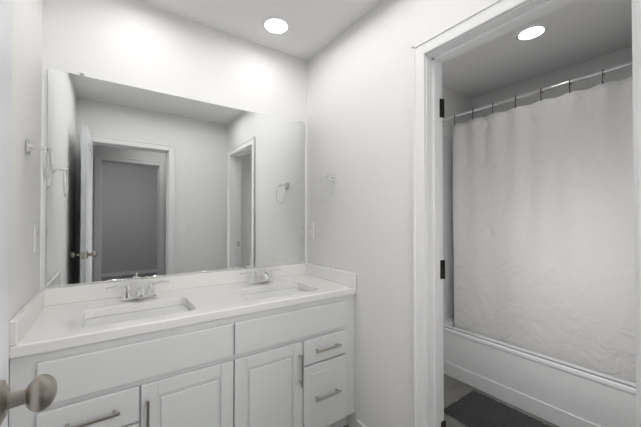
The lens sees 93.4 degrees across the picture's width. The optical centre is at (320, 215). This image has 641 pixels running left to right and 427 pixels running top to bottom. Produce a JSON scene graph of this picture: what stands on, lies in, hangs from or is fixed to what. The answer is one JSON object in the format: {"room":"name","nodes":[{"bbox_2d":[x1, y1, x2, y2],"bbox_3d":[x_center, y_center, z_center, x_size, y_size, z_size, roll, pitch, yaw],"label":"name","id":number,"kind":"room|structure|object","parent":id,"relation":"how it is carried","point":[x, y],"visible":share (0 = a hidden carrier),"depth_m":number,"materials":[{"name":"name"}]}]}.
{"room":"bathroom","nodes":[
{"label":"bathroom","id":0,"kind":"room"},
{"bbox_2d":[8,0,42,426],"bbox_3d":[-0.777,0.049,0.561,0.115,2.440,1.975,0,-1,-35],"label":"wall","id":1,"kind":"structure","parent":0,"point":[26,125],"depth_m":1.14,"materials":[{"name":"white paint"}]},
{"bbox_2d":[0,0,12,426],"bbox_3d":[-0.350,0.255,0.235,0.035,2.000,0.707,0,-1,-36],"label":"door","id":2,"kind":"structure","parent":1,"relation":"in","point":[6,24],"depth_m":0.50,"materials":[{"name":"white paint"}]},
{"bbox_2d":[0,374,56,425],"bbox_3d":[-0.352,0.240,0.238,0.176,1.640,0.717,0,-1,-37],"label":"door knob","id":3,"kind":"object","parent":2,"relation":"attached to","point":[38,393],"depth_m":0.48,"materials":[{"name":"silver metal"}]},
{"bbox_2d":[9,289,44,346],"bbox_3d":[-1.125,0.376,1.171,0.019,0.080,0.527,0,-1,-35],"label":"backsplash","id":4,"kind":"structure","parent":1,"relation":"attached to","point":[25,318],"depth_m":1.07,"materials":[{"name":"white stone"}]},
{"bbox_2d":[33,225,37,252],"bbox_3d":[-1.217,0.097,1.293,0.008,0.115,0.070,0,-1,-35],"label":"electrical outlet","id":5,"kind":"object","parent":1,"relation":"attached to","point":[35,238],"visible":0.98,"depth_m":1.27,"materials":[{"name":"white plastic"}]},
{"bbox_2d":[25,140,51,187],"bbox_3d":[-1.087,-0.197,1.168,0.073,0.176,0.160,0,-1,-35],"label":"towel ring","id":6,"kind":"object","parent":1,"relation":"attached to","point":[29,147],"visible":1,"depth_m":1.15,"materials":[{"name":"silver metal"}]},
{"bbox_2d":[40,0,306,288],"bbox_3d":[-0.730,0.063,1.865,1.694,2.440,0.126,0,-1,-35],"label":"wall","id":7,"kind":"structure","parent":0,"point":[145,183],"depth_m":1.69,"materials":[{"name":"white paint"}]},
{"bbox_2d":[135,0,631,98],"bbox_3d":[1.276,-1.233,-0.492,4.535,0.100,6.315,0,-1,-35],"label":"ceiling","id":8,"kind":"structure","parent":0,"point":[578,32],"depth_m":1.92,"materials":[{"name":"white paint"}]},
{"bbox_2d":[261,14,290,33],"bbox_3d":[-0.268,-1.151,1.829,0.184,0.012,0.184,0,-1,-35],"label":"recessed light","id":9,"kind":"object","parent":8,"relation":"in","point":[276,24],"visible":1,"depth_m":1.81,"materials":[{"name":"white paint"}]},
{"bbox_2d":[514,22,548,39],"bbox_3d":[1.323,-1.150,1.897,0.184,0.012,0.184,0,-1,-35],"label":"recessed light","id":10,"kind":"object","parent":8,"relation":"in","point":[531,31],"visible":1,"depth_m":1.88,"materials":[{"name":"white paint"}]},
{"bbox_2d":[307,0,492,426],"bbox_3d":[0.481,0.060,1.517,0.115,2.440,1.860,0,-1,-35],"label":"wall","id":11,"kind":"structure","parent":0,"point":[359,110],"depth_m":1.68,"materials":[{"name":"white paint"}]},
{"bbox_2d":[39,263,304,306],"bbox_3d":[-0.694,0.383,1.810,1.460,0.080,0.019,0,-1,-35],"label":"backsplash","id":12,"kind":"structure","parent":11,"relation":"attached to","point":[77,293],"depth_m":1.70,"materials":[{"name":"white stone"}]},
{"bbox_2d":[308,223,313,238],"bbox_3d":[-0.072,0.107,2.194,0.008,0.115,0.070,0,-1,-35],"label":"electrical outlet","id":13,"kind":"object","parent":11,"relation":"attached to","point":[310,230],"visible":1,"depth_m":2.18,"materials":[{"name":"white plastic"}]},
{"bbox_2d":[318,173,334,199],"bbox_3d":[0.050,-0.189,1.968,0.073,0.176,0.160,0,-1,-35],"label":"towel ring","id":14,"kind":"object","parent":11,"relation":"attached to","point":[331,177],"visible":1,"depth_m":1.97,"materials":[{"name":"silver metal"}]},
{"bbox_2d":[305,263,355,286],"bbox_3d":[0.053,0.385,2.001,0.019,0.080,0.527,0,-1,-35],"label":"backsplash","id":15,"kind":"structure","parent":11,"relation":"attached to","point":[349,278],"depth_m":1.95,"materials":[{"name":"white stone"}]},
{"bbox_2d":[356,420,365,426],"bbox_3d":[0.333,1.238,1.604,0.012,0.085,0.414,0,-1,-35],"label":"baseboard","id":16,"kind":"structure","parent":11,"relation":"attached to","point":[359,423],"depth_m":1.73,"materials":[{"name":"white paint"}]},
{"bbox_2d":[412,0,640,426],"bbox_3d":[0.737,0.231,1.151,0.161,2.090,0.810,0,-1,-35],"label":"door frame","id":17,"kind":"structure","parent":11,"relation":"attached to","point":[485,14],"depth_m":1.40,"materials":[{"name":"white paint"}]},
{"bbox_2d":[426,0,640,426],"bbox_3d":[0.740,0.255,1.153,0.125,2.041,0.712,0,-1,-35],"label":"trim","id":18,"kind":"structure","parent":11,"relation":"attached to","point":[523,14],"depth_m":1.40,"materials":[{"name":"white paint"}]},
{"bbox_2d":[343,374,558,426],"bbox_3d":[0.512,1.330,1.560,3.390,0.100,2.033,0,-1,-35],"label":"floor","id":19,"kind":"structure","parent":0,"point":[455,390],"depth_m":2.15,"materials":[{"name":"grey tile"}]},
{"bbox_2d":[9,291,355,426],"bbox_3d":[-0.531,0.871,1.574,1.460,0.819,0.584,0,-1,-35],"label":"bathroom vanity","id":20,"kind":"object","parent":19,"relation":"on","point":[270,346],"depth_m":1.31,"materials":[{"name":"white paint"}]},
{"bbox_2d":[9,275,355,354],"bbox_3d":[-0.541,0.440,1.593,1.460,0.040,0.549,0,-1,-35],"label":"countertop","id":21,"kind":"structure","parent":20,"relation":"on","point":[59,325],"depth_m":1.38,"materials":[{"name":"white stone"}]},
{"bbox_2d":[105,279,168,302],"bbox_3d":[-0.894,0.370,1.498,0.280,0.098,0.139,0,-1,-35],"label":"faucet","id":22,"kind":"object","parent":21,"relation":"on","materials":[{"name":"silver metal"}]},
{"bbox_2d":[81,299,196,326],"bbox_3d":[-0.795,0.519,1.341,0.486,0.147,0.340,0,-1,-35],"label":"sink","id":23,"kind":"object","parent":21,"relation":"in","point":[158,308],"depth_m":1.41,"materials":[{"name":"white ceramic"}]},
{"bbox_2d":[241,267,280,282],"bbox_3d":[-0.348,0.375,1.882,0.280,0.098,0.139,0,-1,-35],"label":"faucet","id":24,"kind":"object","parent":21,"relation":"on","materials":[{"name":"silver metal"}]},
{"bbox_2d":[237,283,308,298],"bbox_3d":[-0.249,0.523,1.726,0.486,0.147,0.340,0,-1,-35],"label":"sink","id":25,"kind":"object","parent":21,"relation":"in","point":[269,292],"depth_m":1.80,"materials":[{"name":"white ceramic"}]},
{"bbox_2d":[444,390,552,426],"bbox_3d":[1.180,1.264,1.776,0.401,0.034,0.784,0,-1,-35],"label":"bath mat","id":26,"kind":"object","parent":19,"relation":"on","point":[474,408],"visible":1,"depth_m":1.92,"materials":[{"name":"grey fabric"}]},
{"bbox_2d":[443,317,635,426],"bbox_3d":[1.649,1.098,2.120,0.655,0.376,1.516,0,-1,-35],"label":"bathtub","id":27,"kind":"object","parent":19,"relation":"on","point":[558,392],"visible":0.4,"depth_m":1.93,"materials":[{"name":"white ceramic"}]},
{"bbox_2d":[442,86,471,137],"bbox_3d":[0.751,0.073,2.707,1.696,2.440,0.455,0,-1,-35],"label":"wall","id":28,"kind":"structure","parent":0,"point":[455,102],"depth_m":2.77,"materials":[{"name":"white paint"}]},
{"bbox_2d":[443,135,453,319],"bbox_3d":[1.650,0.097,2.131,0.657,1.622,1.520,0,-1,-35],"label":"wall tile","id":29,"kind":"structure","parent":28,"relation":"attached to","point":[448,283],"depth_m":2.69,"materials":[{"name":"white plastic"}]},
{"bbox_2d":[472,46,631,117],"bbox_3d":[1.966,0.069,2.354,0.115,2.440,1.520,0,-1,-35],"label":"wall","id":30,"kind":"structure","parent":0,"point":[609,60],"depth_m":2.38,"materials":[{"name":"white paint"}]},
{"bbox_3d":[1.144,0.051,0.776,3.275,2.440,0.115,0,-1,-35],"label":"wall","id":31,"kind":"structure","parent":0,"visible":0},
{"bbox_2d":[443,62,631,121],"bbox_3d":[1.495,-0.843,2.029,0.056,0.056,1.510,0,-1,-35],"label":"shower rod","id":32,"kind":"object","parent":31,"relation":"attached to","point":[606,71],"visible":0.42,"depth_m":2.00,"materials":[{"name":"silver metal"}]},
{"bbox_2d":[453,69,635,382],"bbox_3d":[1.497,0.069,2.030,0.052,1.862,1.281,0,-1,-35],"label":"shower curtain","id":33,"kind":"object","parent":32,"relation":"hanging from","point":[543,222],"visible":0.92,"depth_m":1.99,"materials":[{"name":"white fabric"}]}
]}

